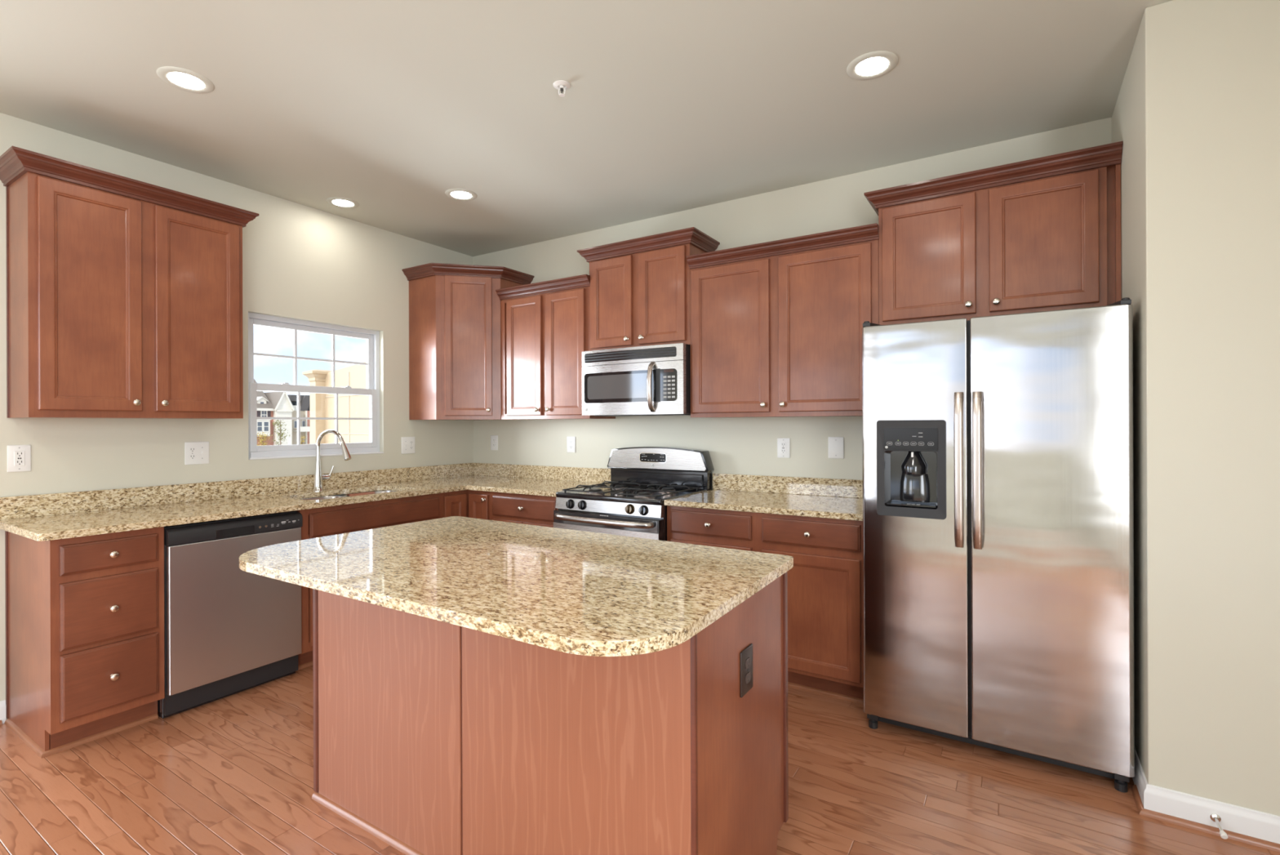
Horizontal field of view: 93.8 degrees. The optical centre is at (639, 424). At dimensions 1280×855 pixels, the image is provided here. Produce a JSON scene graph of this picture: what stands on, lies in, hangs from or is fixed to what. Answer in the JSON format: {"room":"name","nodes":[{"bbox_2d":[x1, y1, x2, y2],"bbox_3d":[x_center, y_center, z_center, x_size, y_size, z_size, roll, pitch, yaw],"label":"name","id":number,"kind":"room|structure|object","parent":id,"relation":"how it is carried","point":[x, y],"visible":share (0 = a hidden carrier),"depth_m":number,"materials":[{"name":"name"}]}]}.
{"room":"kitchen","nodes":[
{"label":"kitchen","id":0,"kind":"room"},
{"bbox_2d":[0,112,473,719],"bbox_3d":[-3.424,-0.028,1.968,0.150,2.745,7.650,0,0,32],"label":"wall","id":1,"kind":"structure","parent":0,"point":[300,262],"depth_m":3.57,"materials":[{"name":"beige paint"}]},
{"bbox_2d":[0,699,6,723],"bbox_3d":[-2.986,1.293,2.501,0.013,0.100,0.473,0,0,32],"label":"baseboard","id":2,"kind":"structure","parent":1,"relation":"attached to","point":[2,703],"depth_m":2.69,"materials":[{"name":"white paint"}]},
{"bbox_2d":[7,444,31,471],"bbox_3d":[-2.841,0.156,2.741,0.010,0.122,0.078,0,0,32],"label":"electrical outlet","id":3,"kind":"object","parent":1,"relation":"attached to","point":[19,456],"visible":1,"depth_m":2.74,"materials":[{"name":"white plastic"}]},
{"bbox_2d":[13,450,24,466],"bbox_3d":[-2.839,0.156,2.740,0.003,0.068,0.034,0,0,32],"label":"receptacle","id":4,"kind":"object","parent":3,"relation":"attached to","point":[19,455],"depth_m":2.74,"materials":[{"name":"grey plastic"}]},
{"bbox_2d":[0,146,258,418],"bbox_3d":[-2.490,-0.590,2.972,0.363,1.119,0.952,0,0,32],"label":"upper cabinet","id":5,"kind":"object","parent":1,"relation":"attached to","point":[124,295],"visible":1,"depth_m":2.79,"materials":[{"name":"brown wood"}]},
{"bbox_2d":[184,441,208,464],"bbox_3d":[-2.463,0.160,3.334,0.016,0.125,0.117,0,0,32],"label":"electrical outlet","id":6,"kind":"object","parent":1,"relation":"attached to","point":[195,452],"visible":1,"depth_m":3.33,"materials":[{"name":"white plastic"}]},
{"bbox_2d":[188,447,195,458],"bbox_3d":[-2.477,0.160,3.314,0.002,0.064,0.033,0,0,32],"label":"receptacle","id":7,"kind":"object","parent":6,"relation":"attached to","point":[192,451],"depth_m":3.31,"materials":[{"name":"grey plastic"}]},
{"bbox_2d":[248,312,383,459],"bbox_3d":[-2.139,-0.232,3.973,0.126,0.884,0.897,0,0,32],"label":"window","id":8,"kind":"structure","parent":1,"relation":"in","point":[372,337],"depth_m":3.92,"materials":[{"name":"white plastic"}]},
{"bbox_2d":[401,436,414,453],"bbox_3d":[-1.734,0.158,4.491,0.016,0.125,0.118,0,0,32],"label":"electrical outlet","id":9,"kind":"object","parent":1,"relation":"attached to","point":[407,442],"visible":1,"depth_m":4.49,"materials":[{"name":"white plastic"}]},
{"bbox_2d":[409,440,413,448],"bbox_3d":[-1.722,0.158,4.511,0.002,0.064,0.033,0,0,32],"label":"receptacle","id":10,"kind":"object","parent":9,"relation":"attached to","point":[411,442],"depth_m":4.51,"materials":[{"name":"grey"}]},
{"bbox_2d":[0,0,1172,256],"bbox_3d":[-1.164,-1.469,0.451,5.600,0.120,7.800,0,0,32],"label":"ceiling","id":11,"kind":"structure","parent":0,"point":[388,107],"depth_m":2.53,"materials":[{"name":"paint"}]},
{"bbox_2d":[156,66,214,93],"bbox_3d":[-1.855,-1.403,2.448,0.190,0.006,0.190,0,0,32],"label":"recessed light","id":12,"kind":"object","parent":11,"relation":"in","point":[184,79],"visible":1,"depth_m":2.44,"materials":[{"name":"paint"}]},
{"bbox_2d":[326,196,359,208],"bbox_3d":[-1.885,-1.403,3.802,0.190,0.006,0.190,0,0,32],"label":"recessed light","id":13,"kind":"object","parent":11,"relation":"in","point":[343,202],"visible":1,"depth_m":3.79,"materials":[{"name":"paint"}]},
{"bbox_2d":[444,188,477,200],"bbox_3d":[-1.097,-1.406,3.675,0.190,0.006,0.190,0,0,32],"label":"recessed light","id":14,"kind":"object","parent":11,"relation":"in","point":[461,194],"visible":1,"depth_m":3.67,"materials":[{"name":"paint"}]},
{"bbox_2d":[553,80,570,97],"bbox_3d":[-0.326,-1.390,2.495,0.072,0.043,0.072,0,0,32],"label":"sprinkler","id":15,"kind":"object","parent":11,"relation":"attached to","point":[561,85],"visible":1,"depth_m":2.49,"materials":[{"name":"white plastic"}]},
{"bbox_2d":[846,50,897,79],"bbox_3d":[0.917,-1.413,2.368,0.190,0.006,0.190,0,0,32],"label":"recessed light","id":16,"kind":"object","parent":11,"relation":"in","point":[874,64],"visible":1,"depth_m":2.36,"materials":[{"name":"paint"}]},
{"bbox_2d":[0,665,1279,854],"bbox_3d":[-1.153,1.396,0.451,5.600,0.120,7.800,0,0,32],"label":"floor","id":17,"kind":"structure","parent":0,"point":[233,774],"depth_m":2.15,"materials":[{"name":"brown wood"}]},
{"bbox_2d":[4,713,158,758],"bbox_3d":[-2.525,1.332,2.710,0.529,0.019,0.387,0,0,32],"label":"trim","id":18,"kind":"structure","parent":17,"relation":"on","point":[13,726],"depth_m":2.55,"materials":[{"name":"brown wood"}]},
{"bbox_2d":[4,526,164,750],"bbox_3d":[-2.486,0.899,2.691,0.660,0.884,0.382,0,0,32],"label":"base cabinet","id":19,"kind":"object","parent":17,"relation":"on","point":[84,615],"visible":0.97,"depth_m":2.52,"materials":[{"name":"brown wood"}]},
{"bbox_2d":[157,511,302,718],"bbox_3d":[-2.221,0.904,3.108,0.622,0.872,0.598,0,0,32],"label":"dishwasher","id":20,"kind":"object","parent":17,"relation":"on","point":[228,629],"visible":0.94,"depth_m":2.88,"materials":[{"name":"grey metal"}]},
{"bbox_2d":[297,660,312,669],"bbox_3d":[-1.169,1.327,3.533,0.917,0.019,1.233,0,0,32],"label":"trim","id":21,"kind":"structure","parent":17,"relation":"on","point":[310,663],"depth_m":3.30,"materials":[{"name":"brown wood"}]},
{"bbox_2d":[293,489,440,665],"bbox_3d":[-1.813,0.897,3.757,0.660,0.884,0.928,0,0,32],"label":"base cabinet","id":22,"kind":"object","parent":17,"relation":"on","point":[349,517],"visible":0.07,"depth_m":3.45,"materials":[{"name":"brown wood"}]},
{"bbox_2d":[311,791,424,854],"bbox_3d":[-0.845,1.326,1.941,0.767,0.019,0.014,0,0,32],"label":"trim","id":23,"kind":"structure","parent":17,"relation":"on","point":[345,813],"depth_m":1.97,"materials":[{"name":"brown wood"}]},
{"bbox_2d":[440,489,490,519],"bbox_3d":[-1.266,0.895,4.456,0.832,0.884,0.834,0,0,32],"label":"base cabinet","id":24,"kind":"object","parent":17,"relation":"on","point":[464,503],"visible":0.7,"depth_m":4.11,"materials":[{"name":"brown wood"}]},
{"bbox_2d":[0,462,610,541],"bbox_3d":[-1.529,0.388,3.468,1.447,0.132,2.787,0,0,32],"label":"countertop","id":25,"kind":"structure","parent":24,"relation":"on","point":[62,515],"depth_m":3.34,"materials":[{"name":"stone"}]},
{"bbox_2d":[313,429,351,491],"bbox_3d":[-1.931,0.228,3.773,0.275,0.394,0.127,0,0,32],"label":"faucet","id":26,"kind":"object","parent":25,"relation":"on","point":[318,477],"visible":1,"depth_m":3.78,"materials":[{"name":"silver metal"}]},
{"bbox_2d":[301,490,396,533],"bbox_3d":[-1.800,0.544,3.747,0.399,0.174,0.724,0,0,32],"label":"sink","id":27,"kind":"object","parent":25,"relation":"in","point":[374,491],"visible":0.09,"depth_m":3.91,"materials":[{"name":"silver metal"}]},
{"bbox_2d":[490,491,558,527],"bbox_3d":[-0.605,0.892,4.147,0.613,0.884,0.660,0,0,32],"label":"drawer","id":28,"kind":"object","parent":17,"relation":"on","point":[531,509],"visible":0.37,"depth_m":3.89,"materials":[{"name":"brown wood"}]},
{"bbox_2d":[312,571,788,854],"bbox_3d":[-0.359,0.891,2.004,1.541,0.884,0.624,0,0,32],"label":"kitchen island","id":29,"kind":"object","parent":17,"relation":"on","point":[445,738],"visible":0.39,"depth_m":1.65,"materials":[{"name":"brown wood"}]},
{"bbox_2d":[239,515,793,656],"bbox_3d":[-0.438,0.435,1.925,1.638,0.030,0.971,0,0,32],"label":"island countertop","id":30,"kind":"structure","parent":29,"relation":"on","point":[577,592],"depth_m":1.64,"materials":[{"name":"stone"}]},
{"bbox_2d":[739,643,752,697],"bbox_3d":[0.283,0.651,1.586,0.008,0.118,0.080,0,0,32],"label":"electrical outlet","id":31,"kind":"object","parent":29,"relation":"attached to","point":[746,655],"visible":1,"depth_m":1.57,"materials":[{"name":"brown plastic"}]},
{"bbox_2d":[745,657,751,683],"bbox_3d":[0.286,0.651,1.585,0.002,0.064,0.033,0,0,32],"label":"receptacle","id":32,"kind":"object","parent":31,"relation":"attached to","point":[748,660],"depth_m":1.58,"materials":[{"name":"grey plastic"}]},
{"bbox_2d":[553,446,714,540],"bbox_3d":[-0.049,0.731,3.738,0.782,1.162,0.751,0,0,32],"label":"gas range","id":33,"kind":"object","parent":17,"relation":"on","point":[642,477],"visible":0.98,"depth_m":3.67,"materials":[{"name":"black metal"}]},
{"bbox_2d":[555,483,706,505],"bbox_3d":[-0.047,0.431,3.743,0.758,0.033,0.597,0,0,32],"label":"cooktop","id":34,"kind":"object","parent":33,"relation":"in","point":[618,495],"depth_m":3.61,"materials":[{"name":"black metal"}]},
{"bbox_2d":[666,505,863,698],"bbox_3d":[0.751,0.887,3.292,1.062,0.884,0.660,0,0,32],"label":"base cabinet","id":35,"kind":"object","parent":17,"relation":"on","point":[825,578],"visible":0.44,"depth_m":2.90,"materials":[{"name":"brown wood"}]},
{"bbox_2d":[663,473,862,520],"bbox_3d":[0.754,0.379,3.295,1.068,0.132,0.645,0,0,32],"label":"countertop","id":36,"kind":"structure","parent":35,"relation":"on","point":[817,497],"depth_m":3.37,"materials":[{"name":"stone"}]},
{"bbox_2d":[787,681,863,704],"bbox_3d":[0.639,1.320,3.113,1.062,0.019,0.014,0,0,32],"label":"trim","id":37,"kind":"structure","parent":17,"relation":"on","point":[793,685],"depth_m":2.94,"materials":[{"name":"brown wood"}]},
{"bbox_2d":[862,297,1134,792],"bbox_3d":[1.542,0.437,2.657,0.922,1.778,0.810,0,0,32],"label":"refrigerator","id":38,"kind":"object","parent":17,"relation":"on","point":[997,450],"visible":1,"depth_m":2.32,"materials":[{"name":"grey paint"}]},
{"bbox_2d":[472,117,1111,488],"bbox_3d":[0.434,-0.042,3.969,4.243,2.745,0.150,0,0,32],"label":"wall","id":39,"kind":"structure","parent":0,"point":[735,445],"depth_m":3.73,"materials":[{"name":"beige paint"}]},
{"bbox_2d":[401,262,533,420],"bbox_3d":[-1.295,-0.595,4.563,0.686,1.119,0.686,0,0,32],"label":"upper cabinet","id":40,"kind":"object","parent":39,"relation":"attached to","point":[455,310],"visible":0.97,"depth_m":4.39,"materials":[{"name":"brown wood"}]},
{"bbox_2d":[490,435,497,449],"bbox_3d":[-1.192,0.151,4.901,0.080,0.120,0.008,0,0,32],"label":"electrical outlet","id":41,"kind":"object","parent":39,"relation":"attached to","point":[494,438],"visible":1,"depth_m":4.90,"materials":[{"name":"white plastic"}]},
{"bbox_2d":[495,274,615,419],"bbox_3d":[-0.611,-0.513,4.325,0.834,0.951,0.358,0,0,32],"label":"upper cabinet","id":42,"kind":"object","parent":39,"relation":"attached to","point":[545,325],"visible":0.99,"depth_m":4.21,"materials":[{"name":"brown wood"}]},
{"bbox_2d":[567,436,575,452],"bbox_3d":[-0.514,0.152,4.473,0.080,0.120,0.008,0,0,32],"label":"electrical outlet","id":43,"kind":"object","parent":39,"relation":"attached to","point":[571,440],"visible":1,"depth_m":4.47,"materials":[{"name":"white plastic"}]},
{"bbox_2d":[568,440,573,448],"bbox_3d":[-0.515,0.152,4.470,0.033,0.064,0.002,0,0,32],"label":"receptacle","id":44,"kind":"object","parent":43,"relation":"attached to","point":[571,442],"depth_m":4.47,"materials":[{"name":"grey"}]},
{"bbox_2d":[577,226,719,351],"bbox_3d":[0.046,-0.820,3.908,0.871,0.679,0.363,0,0,32],"label":"upper cabinet","id":45,"kind":"object","parent":39,"relation":"attached to","point":[639,288],"visible":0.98,"depth_m":3.76,"materials":[{"name":"brown wood"}]},
{"bbox_2d":[582,342,690,416],"bbox_3d":[0.023,-0.267,3.862,0.752,0.421,0.458,0,0,32],"label":"microwave","id":46,"kind":"object","parent":45,"relation":"attached to","point":[649,380],"visible":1,"depth_m":3.68,"materials":[{"name":"grey metal"}]},
{"bbox_2d":[685,222,879,417],"bbox_3d":[0.823,-0.522,3.422,1.074,0.957,0.358,0,0,32],"label":"upper cabinet","id":47,"kind":"object","parent":39,"relation":"attached to","point":[775,326],"visible":0.98,"depth_m":3.27,"materials":[{"name":"brown wood"}]},
{"bbox_2d":[777,438,790,457],"bbox_3d":[0.864,0.143,3.604,0.078,0.118,0.010,0,0,32],"label":"electrical outlet","id":48,"kind":"object","parent":39,"relation":"attached to","point":[783,444],"visible":1,"depth_m":3.60,"materials":[{"name":"white plastic"}]},
{"bbox_2d":[780,442,786,453],"bbox_3d":[0.863,0.143,3.602,0.034,0.068,0.003,0,0,32],"label":"receptacle","id":49,"kind":"object","parent":48,"relation":"attached to","point":[783,445],"depth_m":3.60,"materials":[{"name":"grey plastic"}]},
{"bbox_2d":[712,473,862,497],"bbox_3d":[0.921,0.364,3.559,1.068,0.102,0.019,0,0,32],"label":"backsplash","id":50,"kind":"structure","parent":39,"relation":"attached to","point":[840,487],"depth_m":3.56,"materials":[{"name":"stone"}]},
{"bbox_2d":[828,436,844,458],"bbox_3d":[1.126,0.135,3.440,0.088,0.124,0.007,0,0,32],"label":"blank wall plate","id":51,"kind":"object","parent":39,"relation":"attached to","point":[836,444],"visible":1,"depth_m":3.44,"materials":[{"name":"white plastic"}]},
{"bbox_2d":[863,141,1122,324],"bbox_3d":[1.656,-0.827,2.893,1.020,0.676,0.363,0,0,32],"label":"upper cabinet","id":52,"kind":"object","parent":39,"relation":"attached to","point":[1043,233],"visible":0.97,"depth_m":2.73,"materials":[{"name":"brown wood"}]},
{"bbox_2d":[1111,0,1279,815],"bbox_3d":[2.445,-0.050,2.190,1.057,2.745,1.015,0,0,32],"label":"wall","id":53,"kind":"structure","parent":0,"point":[1196,116],"depth_m":1.96,"materials":[{"name":"beige paint"}]},
{"bbox_2d":[1131,784,1279,852],"bbox_3d":[2.200,1.314,1.817,1.084,0.019,0.172,0,0,32],"label":"trim","id":54,"kind":"structure","parent":53,"relation":"attached to","point":[1251,840],"depth_m":1.96,"materials":[{"name":"brown wood"}]},
{"bbox_2d":[1132,747,1279,843],"bbox_3d":[2.396,1.273,2.116,1.070,0.100,0.858,0,0,32],"label":"baseboard","id":55,"kind":"structure","parent":53,"relation":"attached to","point":[1235,818],"depth_m":1.96,"materials":[{"name":"white paint"}]},
{"bbox_2d":[1209,813,1227,839],"bbox_3d":[1.845,1.280,1.909,0.027,0.037,0.080,0,0,32],"label":"door stop","id":56,"kind":"object","parent":53,"relation":"attached to","point":[1215,817],"visible":1,"depth_m":1.92,"materials":[{"name":"silver metal"}]},
{"label":"outside","id":57,"kind":"structure","parent":0,"visible":0},
{"bbox_3d":[-32.090,5.655,12.575,300.000,0.400,300.000,0,0,32],"label":"ground","id":58,"kind":"structure","parent":57,"visible":0},
{"bbox_2d":[257,430,270,445],"bbox_3d":[-49.491,3.173,78.517,2.005,4.700,2.036,0,0,32],"label":"autumn tree","id":59,"kind":"object","parent":58,"relation":"on","point":[261,435],"visible":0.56,"depth_m":78.57,"materials":[{"name":"brown plant"}]},
{"bbox_2d":[253,378,294,445],"bbox_3d":[-65.070,-0.932,94.658,13.500,13.025,13.438,0,0,32],"label":"townhouse","id":60,"kind":"structure","parent":58,"relation":"on","point":[270,404],"depth_m":94.96,"materials":[{"name":"brick"}]},
{"bbox_2d":[257,410,271,417],"bbox_3d":[-58.895,-1.478,93.806,0.060,1.550,1.990,0,0,32],"label":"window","id":61,"kind":"structure","parent":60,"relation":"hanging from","point":[260,413],"depth_m":93.78,"materials":[{"name":"white"}]},
{"bbox_2d":[271,419,289,444],"bbox_3d":[-49.458,2.274,82.424,2.532,6.498,2.706,0,0,32],"label":"autumn tree","id":62,"kind":"object","parent":58,"relation":"on","point":[280,433],"visible":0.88,"depth_m":82.36,"materials":[{"name":"brown plant"}]},
{"bbox_2d":[288,394,310,444],"bbox_3d":[-59.677,0.358,102.550,11.400,10.404,4.488,0,0,32],"label":"townhouse","id":63,"kind":"structure","parent":58,"relation":"on","point":[304,399],"depth_m":99.86,"materials":[{"name":"beige"}]},
{"bbox_2d":[300,435,309,444],"bbox_3d":[-49.089,3.437,86.874,1.689,4.170,1.448,0,0,32],"label":"autumn tree","id":64,"kind":"object","parent":58,"relation":"on","point":[302,437],"visible":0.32,"depth_m":86.90,"materials":[{"name":"brown plant"}]},
{"bbox_2d":[302,361,369,444],"bbox_3d":[-0.894,1.335,13.894,9.410,8.000,9.310,0,0,40],"label":"neighbouring building","id":65,"kind":"structure","parent":58,"relation":"on","point":[322,405],"depth_m":12.76,"materials":[{"name":"beige"}]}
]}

